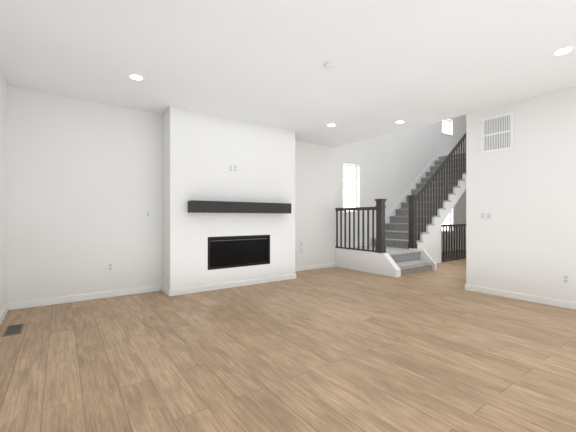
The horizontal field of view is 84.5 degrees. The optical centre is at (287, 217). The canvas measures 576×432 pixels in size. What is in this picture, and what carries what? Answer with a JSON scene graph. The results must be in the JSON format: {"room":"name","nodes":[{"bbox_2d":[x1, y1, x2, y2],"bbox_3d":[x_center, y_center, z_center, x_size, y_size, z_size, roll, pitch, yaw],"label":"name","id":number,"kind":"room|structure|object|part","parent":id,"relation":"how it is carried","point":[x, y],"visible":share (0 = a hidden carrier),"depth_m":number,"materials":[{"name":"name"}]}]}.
{"room":"living room","nodes":[
{"label":"living room","id":0,"kind":"room"},
{"bbox_2d":[0,70,6,313],"bbox_3d":[-0.653,-0.234,-0.136,0.150,2.740,10.040,0,0,-36],"label":"wall","id":1,"kind":"structure","parent":0,"point":[3,193],"depth_m":3.62,"materials":[{"name":"beige paint"}]},
{"bbox_2d":[0,303,9,324],"bbox_3d":[-0.584,1.091,-0.086,0.020,0.090,9.740,0,0,-36],"label":"baseboard","id":2,"kind":"structure","parent":1,"relation":"attached to","point":[7,307],"depth_m":3.58,"materials":[{"name":"white"}]},
{"bbox_2d":[7,86,161,302],"bbox_3d":[-2.694,-0.234,4.485,1.912,2.740,0.150,0,0,-36],"label":"wall","id":3,"kind":"structure","parent":0,"point":[84,185],"depth_m":4.30,"materials":[{"name":"beige paint"}]},
{"bbox_2d":[10,285,160,309],"bbox_3d":[-2.673,1.091,4.396,1.782,0.090,0.020,0,0,-36],"label":"baseboard","id":4,"kind":"structure","parent":3,"relation":"attached to","point":[98,295],"depth_m":4.30,"materials":[{"name":"white"}]},
{"bbox_2d":[107,263,112,270],"bbox_3d":[-2.527,0.706,4.508,0.072,0.116,0.007,0,0,-36],"label":"outlet","id":5,"kind":"object","parent":3,"relation":"attached to","point":[109,266],"visible":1,"depth_m":4.50,"materials":[{"name":"white plastic"}]},
{"bbox_2d":[145,210,150,217],"bbox_3d":[-2.118,-0.054,4.795,0.072,0.116,0.016,0,0,-36],"label":"light switch","id":6,"kind":"object","parent":3,"relation":"attached to","point":[147,213],"visible":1,"depth_m":4.79,"materials":[{"name":"white plastic"}]},
{"bbox_2d":[162,109,167,287],"bbox_3d":[-1.815,-0.234,4.813,0.100,2.740,0.340,0,0,-36],"label":"wall","id":7,"kind":"structure","parent":0,"point":[165,194],"depth_m":4.76,"materials":[{"name":"beige paint"}]},
{"bbox_2d":[161,285,167,294],"bbox_3d":[-1.827,1.091,4.731,0.024,0.090,0.420,0,0,-36],"label":"baseboard","id":8,"kind":"structure","parent":7,"relation":"attached to","point":[163,288],"depth_m":4.75,"materials":[{"name":"white"}]},
{"bbox_2d":[168,106,294,289],"bbox_3d":[-0.812,-0.234,5.261,2.252,2.740,0.100,0,0,-36],"label":"wall","id":9,"kind":"structure","parent":0,"point":[205,150],"depth_m":5.05,"materials":[{"name":"beige paint"}]},
{"bbox_2d":[168,274,295,295],"bbox_3d":[-0.779,1.091,5.214,2.284,0.090,0.016,0,0,-36],"label":"baseboard","id":10,"kind":"structure","parent":9,"relation":"attached to","point":[189,290],"depth_m":5.08,"materials":[{"name":"white"}]},
{"bbox_2d":[229,164,237,171],"bbox_3d":[-0.889,-0.794,5.140,0.156,0.116,0.007,0,0,-36],"label":"outlet","id":11,"kind":"object","parent":9,"relation":"attached to","point":[233,168],"visible":1,"depth_m":5.14,"materials":[{"name":"white plastic"}]},
{"bbox_2d":[208,235,269,269],"bbox_3d":[-0.863,0.561,5.344,1.134,0.504,0.306,0,0,-36],"label":"fireplace","id":12,"kind":"object","parent":9,"relation":"in","point":[232,251],"visible":0.9,"depth_m":5.20,"materials":[{"name":"black glass"}]},
{"bbox_2d":[188,200,290,212],"bbox_3d":[-0.715,-0.157,5.155,1.780,0.175,0.184,0,0,-36],"label":"mantel shelf","id":13,"kind":"object","parent":9,"relation":"attached to","point":[195,206],"visible":1,"depth_m":4.97,"materials":[{"name":"black wood"}]},
{"bbox_2d":[0,249,575,431],"bbox_3d":[4.393,1.194,3.712,12.935,0.124,10.520,0,0,-36],"label":"floor","id":14,"kind":"structure","parent":0,"point":[340,349],"depth_m":2.51,"materials":[{"name":"brown wood"}]},
{"bbox_2d":[2,323,24,336],"bbox_3d":[-2.761,1.132,3.195,0.140,0.007,0.350,0,0,-36],"label":"floor vent","id":15,"kind":"object","parent":14,"relation":"in","point":[13,329],"visible":0.98,"depth_m":3.16,"materials":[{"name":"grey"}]},
{"bbox_2d":[335,133,465,276],"bbox_3d":[4.286,-1.003,8.720,6.872,4.278,1.848,0,0,-36],"label":"staircase","id":16,"kind":"structure","parent":14,"relation":"on","point":[406,238],"depth_m":7.68,"materials":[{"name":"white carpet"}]},
{"bbox_3d":[1.465,0.173,6.903,0.169,1.074,1.518,0,0,-36],"label":"railing landing","id":17,"kind":"part","parent":16,"relation":"part of","materials":[{"name":"black wood"}]},
{"bbox_2d":[0,0,575,147],"bbox_3d":[1.607,-1.779,1.581,5.825,0.350,10.200,0,0,-36],"label":"ceiling","id":18,"kind":"structure","parent":0,"point":[414,63],"depth_m":3.16,"materials":[{"name":"white paint"}]},
{"bbox_2d":[128,74,144,80],"bbox_3d":[-1.737,-1.601,3.627,0.176,0.005,0.176,0,0,-36],"label":"recessed light","id":19,"kind":"object","parent":18,"relation":"in","point":[137,77],"visible":1,"depth_m":3.63,"materials":[{"name":"white"}]},
{"bbox_2d":[324,61,336,69],"bbox_3d":[0.441,-1.584,3.317,0.136,0.040,0.136,0,0,-36],"label":"smoke detector","id":20,"kind":"object","parent":18,"relation":"attached to","point":[329,65],"visible":1,"depth_m":3.28,"materials":[{"name":"white plastic"}]},
{"bbox_2d":[551,46,574,55],"bbox_3d":[2.656,-1.601,3.058,0.176,0.005,0.176,0,0,-36],"label":"recessed light","id":21,"kind":"object","parent":18,"relation":"in","point":[563,51],"visible":1,"depth_m":3.06,"materials":[{"name":"white"}]},
{"bbox_2d":[295,141,334,266],"bbox_3d":[0.354,-0.234,6.865,1.711,2.740,0.150,0,0,-36],"label":"wall","id":22,"kind":"structure","parent":0,"point":[315,198],"depth_m":6.93,"materials":[{"name":"beige paint"}]},
{"bbox_2d":[295,263,335,271],"bbox_3d":[0.444,1.091,6.825,1.611,0.090,0.020,0,0,-36],"label":"baseboard","id":23,"kind":"structure","parent":22,"relation":"attached to","point":[303,268],"depth_m":6.91,"materials":[{"name":"white"}]},
{"bbox_2d":[335,115,465,251],"bbox_3d":[3.707,-1.664,9.543,6.860,5.600,0.160,0,0,-36],"label":"wall","id":24,"kind":"structure","parent":0,"point":[391,167],"depth_m":8.86,"materials":[{"name":"beige paint"}]},
{"bbox_2d":[343,164,357,212],"bbox_3d":[1.556,-0.717,7.978,0.574,1.199,0.160,0,0,-36],"label":"window","id":25,"kind":"structure","parent":24,"relation":"in","point":[349,186],"depth_m":8.06,"materials":[{"name":"white glass"}]},
{"bbox_2d":[442,212,450,231],"bbox_3d":[5.287,0.011,10.650,0.794,0.944,0.160,0,0,-36],"label":"window","id":26,"kind":"structure","parent":24,"relation":"in","point":[447,220],"depth_m":10.85,"materials":[{"name":"white glass"}]},
{"bbox_2d":[442,120,452,135],"bbox_3d":[5.308,-3.039,10.665,0.644,0.544,0.160,0,0,-36],"label":"window","id":27,"kind":"structure","parent":24,"relation":"in","point":[445,126],"depth_m":10.77,"materials":[{"name":"white glass"}]},
{"bbox_3d":[5.271,-3.039,10.717,0.554,0.454,0.008,0,0,-36],"label":"glass","id":28,"kind":"part","parent":27,"relation":"part of","materials":[{"name":"glass"}]},
{"bbox_2d":[466,87,575,301],"bbox_3d":[4.928,-0.234,2.084,0.160,2.740,7.150,0,0,-36],"label":"wall","id":29,"kind":"structure","parent":0,"point":[523,240],"depth_m":4.29,"materials":[{"name":"beige paint"}]},
{"bbox_2d":[480,212,491,219],"bbox_3d":[2.938,-0.024,4.712,0.016,0.116,0.156,0,0,-36],"label":"light switch","id":30,"kind":"object","parent":29,"relation":"attached to","point":[488,215],"visible":1,"depth_m":4.70,"materials":[{"name":"white plastic"}]},
{"bbox_2d":[481,111,513,153],"bbox_3d":[3.026,-1.214,4.590,0.014,0.520,0.420,0,0,-36],"label":"air vent","id":31,"kind":"object","parent":29,"relation":"in","point":[497,132],"visible":1,"depth_m":4.58,"materials":[{"name":"white metal"}]},
{"bbox_2d":[465,284,575,309],"bbox_3d":[4.817,1.091,2.107,0.045,0.090,7.016,0,0,-36],"label":"baseboard","id":32,"kind":"structure","parent":29,"relation":"attached to","point":[525,297],"depth_m":4.31,"materials":[{"name":"white"}]},
{"bbox_2d":[562,274,569,283],"bbox_3d":[3.477,0.776,3.966,0.007,0.116,0.072,0,0,-36],"label":"outlet","id":33,"kind":"object","parent":29,"relation":"attached to","point":[565,279],"visible":1,"depth_m":3.97,"materials":[{"name":"white plastic"}]}
]}

